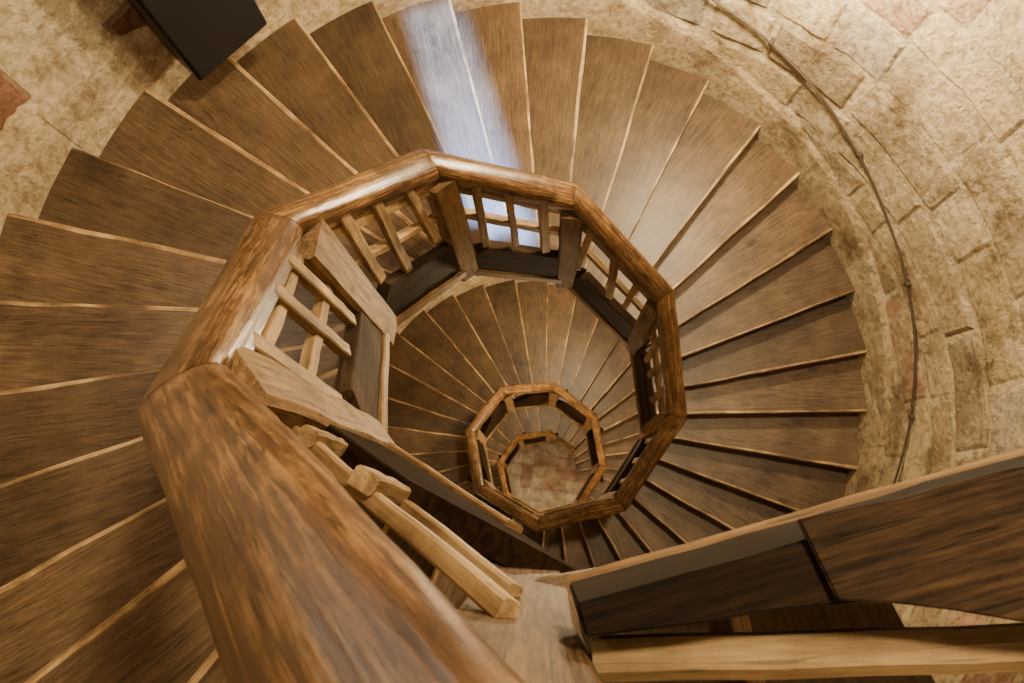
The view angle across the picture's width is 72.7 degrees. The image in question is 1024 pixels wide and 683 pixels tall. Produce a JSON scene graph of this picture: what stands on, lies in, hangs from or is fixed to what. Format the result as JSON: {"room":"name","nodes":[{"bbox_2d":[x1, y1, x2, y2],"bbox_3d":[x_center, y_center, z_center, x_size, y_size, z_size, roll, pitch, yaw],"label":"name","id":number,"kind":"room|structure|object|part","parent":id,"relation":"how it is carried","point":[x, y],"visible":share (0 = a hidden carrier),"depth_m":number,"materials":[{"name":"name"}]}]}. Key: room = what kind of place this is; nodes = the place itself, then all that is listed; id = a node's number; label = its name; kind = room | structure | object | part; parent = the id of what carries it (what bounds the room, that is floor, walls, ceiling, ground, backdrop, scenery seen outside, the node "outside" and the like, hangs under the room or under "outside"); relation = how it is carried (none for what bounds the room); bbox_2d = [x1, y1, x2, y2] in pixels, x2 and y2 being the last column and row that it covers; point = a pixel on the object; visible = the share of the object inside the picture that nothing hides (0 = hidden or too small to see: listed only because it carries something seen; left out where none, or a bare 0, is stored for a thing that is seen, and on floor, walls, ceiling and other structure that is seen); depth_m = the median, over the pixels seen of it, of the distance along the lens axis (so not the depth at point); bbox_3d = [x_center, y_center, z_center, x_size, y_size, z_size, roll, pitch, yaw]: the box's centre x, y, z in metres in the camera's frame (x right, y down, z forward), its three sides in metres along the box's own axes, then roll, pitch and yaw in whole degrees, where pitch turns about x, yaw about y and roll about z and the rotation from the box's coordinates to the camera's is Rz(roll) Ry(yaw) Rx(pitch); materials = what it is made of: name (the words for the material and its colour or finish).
{"room":"spiral staircase","nodes":[
{"label":"spiral staircase","id":0,"kind":"room"},
{"bbox_2d":[0,0,1023,682],"bbox_3d":[0.276,0.629,5.599,4.290,18.258,4.291,41,81,11],"label":"wall","id":1,"kind":"structure","parent":0,"point":[930,93],"depth_m":3.42,"materials":[{"name":"stone"}]},
{"bbox_2d":[127,0,266,80],"bbox_3d":[-1.330,-1.484,2.583,0.249,1.110,0.405,41,81,11],"label":"box","id":2,"kind":"object","parent":1,"relation":"attached to","point":[201,35],"visible":1,"depth_m":2.89,"materials":[{"name":"black paint"}]},
{"bbox_2d":[0,0,893,496],"bbox_3d":[0.238,0.407,4.675,4.288,8.496,4.289,41,81,11],"label":"trim","id":3,"kind":"structure","parent":1,"relation":"attached to","point":[81,106],"depth_m":3.98,"materials":[{"name":"stone"}]},
{"bbox_2d":[711,0,916,483],"bbox_3d":[0.848,-0.586,3.635,4.293,2.540,2.305,41,81,11],"label":"cable","id":4,"kind":"object","parent":1,"relation":"attached to","point":[771,41],"visible":0.8,"depth_m":3.90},
{"bbox_2d":[507,439,587,511],"bbox_3d":[0.660,2.832,14.429,4.687,0.001,4.687,41,81,11],"label":"floor","id":5,"kind":"structure","parent":0,"point":[543,476],"depth_m":14.44,"materials":[{"name":"tile"}]},
{"bbox_2d":[0,0,1023,682],"bbox_3d":[0.348,1.045,7.331,4.239,14.652,4.238,-44,79,-8],"label":"spiral staircase","id":6,"kind":"structure","parent":5,"relation":"on","point":[225,457],"depth_m":2.45,"materials":[{"name":"brown wood"}]},
{"bbox_3d":[-0.536,-0.109,1.422,0.127,1.002,0.123,-15,117,-1],"label":"handrail","id":7,"kind":"part","parent":6,"relation":"part of","materials":[{"name":"brown wood"}]},
{"bbox_3d":[-0.522,-0.082,1.559,0.037,0.748,0.037,-15,118,-1],"label":"lattice rail","id":8,"kind":"part","parent":6,"relation":"part of","materials":[{"name":"brown wood"}]},
{"bbox_3d":[-0.434,0.191,1.573,0.122,1.021,0.134,-37,78,-6],"label":"newel post","id":9,"kind":"part","parent":6,"relation":"part of","materials":[{"name":"brown wood"}]},
{"bbox_3d":[-0.511,-0.021,1.810,0.037,0.730,0.041,-15,119,-1],"label":"lattice rail","id":10,"kind":"part","parent":6,"relation":"part of","materials":[{"name":"brown wood"}]},
{"bbox_3d":[-0.198,0.140,0.561,0.129,1.240,0.132,36,78,-29],"label":"handrail","id":11,"kind":"part","parent":6,"relation":"part of","materials":[{"name":"brown wood"}]},
{"bbox_3d":[-0.550,-0.165,2.344,0.120,1.021,0.134,7,77,4],"label":"newel post","id":12,"kind":"part","parent":6,"relation":"part of","materials":[{"name":"brown wood"}]},
{"bbox_3d":[-0.444,-0.466,2.163,0.114,0.965,0.124,29,122,9],"label":"handrail","id":13,"kind":"part","parent":6,"relation":"part of","materials":[{"name":"brown wood"}]},
{"bbox_3d":[-0.428,-0.433,2.284,0.037,0.756,0.046,29,120,9],"label":"lattice rail","id":14,"kind":"part","parent":6,"relation":"part of","materials":[{"name":"brown wood"}]},
{"bbox_3d":[-0.472,0.124,2.418,0.082,0.726,0.055,-15,118,-1],"label":"string moulding","id":15,"kind":"part","parent":6,"relation":"part of","materials":[{"name":"brown wood"}]},
{"bbox_3d":[-0.418,-0.374,2.530,0.037,0.730,0.035,29,122,9],"label":"lattice rail","id":16,"kind":"part","parent":6,"relation":"part of","materials":[{"name":"brown wood"}]},
{"bbox_3d":[-0.218,0.212,1.004,0.029,0.772,0.030,37,77,-33],"label":"lattice rail","id":17,"kind":"part","parent":6,"relation":"part of","materials":[{"name":"brown wood"}]},
{"bbox_3d":[-0.383,-0.220,3.133,0.081,0.726,0.055,29,121,9],"label":"string moulding","id":18,"kind":"part","parent":6,"relation":"part of","materials":[{"name":"brown wood"}]},
{"bbox_3d":[-0.253,-0.485,3.044,0.116,1.021,0.105,-37,78,-6],"label":"newel post","id":19,"kind":"part","parent":6,"relation":"part of","materials":[{"name":"brown wood"}]},
{"bbox_3d":[-0.199,0.363,1.727,0.056,0.693,0.081,37,78,-32],"label":"string moulding","id":20,"kind":"part","parent":6,"relation":"part of","materials":[{"name":"brown wood"}]},
{"bbox_3d":[-0.212,0.245,1.147,0.029,0.766,0.028,37,77,-33],"label":"lattice rail","id":21,"kind":"part","parent":6,"relation":"part of","materials":[{"name":"brown wood"}]},
{"bbox_3d":[-0.338,1.048,6.242,0.105,0.964,0.124,-15,119,-1],"label":"handrail","id":22,"kind":"part","parent":6,"relation":"part of","materials":[{"name":"brown wood"}]},
{"bbox_3d":[-0.352,0.987,7.143,0.102,1.021,0.116,7,77,4],"label":"newel post","id":23,"kind":"part","parent":6,"relation":"part of","materials":[{"name":"brown wood"}]},
{"bbox_3d":[-0.245,0.688,6.961,0.105,0.964,0.122,29,122,9],"label":"handrail","id":24,"kind":"part","parent":6,"relation":"part of","materials":[{"name":"brown wood"}]},
{"bbox_3d":[-0.274,1.276,7.217,0.081,0.726,0.055,-15,118,-1],"label":"string moulding","id":25,"kind":"part","parent":6,"relation":"part of","materials":[{"name":"brown wood"}]},
{"bbox_3d":[-0.233,1.355,6.414,0.106,1.021,0.116,-37,78,-6],"label":"newel post","id":26,"kind":"part","parent":6,"relation":"part of","materials":[{"name":"brown wood"}]},
{"bbox_3d":[-0.184,0.933,7.931,0.081,0.726,0.056,29,121,9],"label":"string moulding","id":27,"kind":"part","parent":6,"relation":"part of","materials":[{"name":"brown wood"}]},
{"bbox_3d":[-0.004,-0.636,2.821,0.124,0.965,0.116,-27,72,40],"label":"handrail","id":28,"kind":"part","parent":6,"relation":"part of","materials":[{"name":"brown wood"}]},
{"bbox_3d":[-0.139,2.201,11.041,0.104,0.964,0.124,-15,119,-1],"label":"handrail","id":29,"kind":"part","parent":6,"relation":"part of","materials":[{"name":"brown wood"}]},
{"bbox_3d":[-0.043,1.304,5.533,0.123,0.964,0.106,37,77,-33],"label":"handrail","id":30,"kind":"part","parent":6,"relation":"part of","materials":[{"name":"brown wood"}]},
{"bbox_3d":[-0.046,1.840,11.760,0.103,0.964,0.123,29,122,9],"label":"handrail","id":31,"kind":"part","parent":6,"relation":"part of","materials":[{"name":"brown wood"}]},
{"bbox_3d":[-0.054,0.668,7.843,0.116,1.021,0.105,-37,78,-6],"label":"newel post","id":32,"kind":"part","parent":6,"relation":"part of","materials":[{"name":"brown wood"}]},
{"bbox_3d":[0.005,-0.599,2.936,0.035,0.741,0.037,-27,72,39],"label":"lattice rail","id":33,"kind":"part","parent":6,"relation":"part of","materials":[{"name":"brown wood"}]},
{"bbox_3d":[0.016,-0.540,3.180,0.044,0.750,0.038,-27,72,39],"label":"lattice rail","id":34,"kind":"part","parent":6,"relation":"part of","materials":[{"name":"brown wood"}]},
{"bbox_3d":[0.009,1.518,6.512,0.055,0.726,0.081,37,78,-32],"label":"string moulding","id":35,"kind":"part","parent":6,"relation":"part of","materials":[{"name":"brown wood"}]},
{"bbox_3d":[0.042,-0.380,3.789,0.055,0.726,0.081,-27,72,39],"label":"string moulding","id":36,"kind":"part","parent":6,"relation":"part of","materials":[{"name":"brown wood"}]},
{"bbox_3d":[0.145,1.821,12.642,0.115,1.021,0.104,-37,78,-6],"label":"newel post","id":37,"kind":"part","parent":6,"relation":"part of","materials":[{"name":"brown wood"}]},
{"bbox_3d":[0.155,2.458,10.332,0.122,0.964,0.104,37,77,-33],"label":"handrail","id":38,"kind":"part","parent":6,"relation":"part of","materials":[{"name":"brown wood"}]},
{"bbox_3d":[0.195,0.517,7.619,0.124,0.964,0.103,-27,72,40],"label":"handrail","id":39,"kind":"part","parent":6,"relation":"part of","materials":[{"name":"brown wood"}]},
{"bbox_3d":[0.005,0.370,0.853,0.146,1.140,0.118,7,77,4],"label":"newel post","id":40,"kind":"part","parent":6,"relation":"part of","materials":[{"name":"brown wood"}]},
{"bbox_3d":[0.241,0.774,8.588,0.054,0.726,0.082,-27,72,39],"label":"string moulding","id":41,"kind":"part","parent":6,"relation":"part of","materials":[{"name":"brown wood"}]},
{"bbox_3d":[0.393,1.670,12.418,0.123,0.964,0.105,-27,72,40],"label":"handrail","id":42,"kind":"part","parent":6,"relation":"part of","materials":[{"name":"brown wood"}]},
{"bbox_3d":[0.215,1.471,5.732,0.114,1.021,0.105,7,77,4],"label":"newel post","id":43,"kind":"part","parent":6,"relation":"part of","materials":[{"name":"brown wood"}]},
{"bbox_3d":[0.498,0.669,8.456,0.116,1.021,0.105,7,77,4],"label":"newel post","id":44,"kind":"part","parent":6,"relation":"part of","materials":[{"name":"brown wood"}]},
{"bbox_3d":[0.648,2.374,9.696,0.124,0.964,0.104,-3,71,-42],"label":"handrail","id":45,"kind":"part","parent":6,"relation":"part of","materials":[{"name":"brown wood"}]},
{"bbox_3d":[0.936,1.875,12.982,0.124,0.964,0.106,18,73,50],"label":"handrail","id":46,"kind":"part","parent":6,"relation":"part of","materials":[{"name":"brown wood"}]},
{"bbox_3d":[0.765,0.976,9.153,0.056,0.726,0.082,18,74,49],"label":"string moulding","id":47,"kind":"part","parent":6,"relation":"part of","materials":[{"name":"brown wood"}]},
{"bbox_3d":[0.484,1.433,5.877,0.055,0.726,0.082,-3,72,-41],"label":"string moulding","id":48,"kind":"part","parent":6,"relation":"part of","materials":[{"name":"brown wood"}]},
{"bbox_3d":[0.299,-0.483,3.656,0.116,1.021,0.102,7,77,4],"label":"newel post","id":49,"kind":"part","parent":6,"relation":"part of","materials":[{"name":"brown wood"}]},
{"bbox_3d":[1.195,2.226,13.772,0.104,1.021,0.117,-37,78,-6],"label":"newel post","id":50,"kind":"part","parent":6,"relation":"part of","materials":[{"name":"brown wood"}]},
{"bbox_3d":[0.738,0.722,8.183,0.123,0.964,0.103,18,73,50],"label":"handrail","id":51,"kind":"part","parent":6,"relation":"part of","materials":[{"name":"brown wood"}]},
{"bbox_3d":[0.451,1.221,4.897,0.125,0.964,0.114,-3,71,-42],"label":"handrail","id":52,"kind":"part","parent":6,"relation":"part of","materials":[{"name":"brown wood"}]},
{"bbox_3d":[1.058,2.138,10.133,0.082,0.726,0.055,29,38,9],"label":"string moulding","id":53,"kind":"part","parent":6,"relation":"part of","materials":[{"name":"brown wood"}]},
{"bbox_3d":[0.996,1.073,8.973,0.105,1.021,0.115,-37,78,-6],"label":"newel post","id":54,"kind":"part","parent":6,"relation":"part of","materials":[{"name":"brown wood"}]},
{"bbox_3d":[1.099,1.507,9.647,0.081,0.726,0.055,-15,35,-1],"label":"string moulding","id":55,"kind":"part","parent":6,"relation":"part of","materials":[{"name":"brown wood"}]},
{"bbox_3d":[1.038,1.916,9.155,0.105,0.964,0.124,29,37,9],"label":"handrail","id":56,"kind":"part","parent":6,"relation":"part of","materials":[{"name":"brown wood"}]},
{"bbox_3d":[1.164,1.729,9.444,0.104,1.021,0.115,7,77,4],"label":"newel post","id":57,"kind":"part","parent":6,"relation":"part of","materials":[{"name":"brown wood"}]},
{"bbox_3d":[0.567,-0.177,4.354,0.056,0.726,0.081,18,74,49],"label":"string moulding","id":58,"kind":"part","parent":6,"relation":"part of","materials":[{"name":"brown wood"}]},
{"bbox_3d":[1.081,1.266,8.674,0.104,0.964,0.122,-15,34,-1],"label":"handrail","id":59,"kind":"part","parent":6,"relation":"part of","materials":[{"name":"brown wood"}]},
{"bbox_3d":[0.718,1.184,5.145,0.116,1.021,0.105,-37,78,-6],"label":"newel post","id":60,"kind":"part","parent":6,"relation":"part of","materials":[{"name":"brown wood"}]},
{"bbox_3d":[0.551,-0.333,3.749,0.036,0.734,0.036,18,73,50],"label":"lattice rail","id":61,"kind":"part","parent":6,"relation":"part of","materials":[{"name":"brown wood"}]},
{"bbox_3d":[0.541,-0.392,3.502,0.045,0.730,0.038,17,73,50],"label":"lattice rail","id":62,"kind":"part","parent":6,"relation":"part of","materials":[{"name":"brown wood"}]},
{"bbox_3d":[0.861,0.986,5.334,0.080,0.726,0.055,29,38,9],"label":"string moulding","id":63,"kind":"part","parent":6,"relation":"part of","materials":[{"name":"brown wood"}]},
{"bbox_3d":[0.539,-0.431,3.385,0.125,0.965,0.115,18,73,50],"label":"handrail","id":64,"kind":"part","parent":6,"relation":"part of","materials":[{"name":"brown wood"}]},
{"bbox_3d":[0.900,0.353,4.848,0.081,0.726,0.055,-15,35,-1],"label":"string moulding","id":65,"kind":"part","parent":6,"relation":"part of","materials":[{"name":"brown wood"}]},
{"bbox_3d":[0.798,-0.080,4.174,0.106,1.021,0.117,-37,78,-6],"label":"newel post","id":66,"kind":"part","parent":6,"relation":"part of","materials":[{"name":"brown wood"}]},
{"bbox_3d":[0.840,0.763,4.356,0.115,0.965,0.125,29,37,9],"label":"handrail","id":67,"kind":"part","parent":6,"relation":"part of","materials":[{"name":"brown wood"}]},
{"bbox_3d":[0.965,0.576,4.645,0.104,1.021,0.116,7,77,4],"label":"newel post","id":68,"kind":"part","parent":6,"relation":"part of","materials":[{"name":"brown wood"}]},
{"bbox_3d":[0.888,0.206,4.235,0.037,0.734,0.037,-15,34,-1],"label":"lattice rail","id":69,"kind":"part","parent":6,"relation":"part of","materials":[{"name":"brown wood"}]},
{"bbox_3d":[0.883,0.114,3.875,0.116,0.965,0.125,-15,34,-1],"label":"handrail","id":70,"kind":"part","parent":6,"relation":"part of","materials":[{"name":"brown wood"}]},
{"bbox_3d":[0.955,0.001,0.724,1.861,0.013,0.020,-15,76,-1],"label":"landing moulding","id":71,"kind":"part","parent":6,"relation":"part of","materials":[{"name":"brown wood"}]},
{"bbox_3d":[0.982,0.226,0.561,1.833,0.040,0.037,-3,76,2],"label":"landing rail","id":72,"kind":"part","parent":6,"relation":"part of","materials":[{"name":"brown wood"}]}
]}

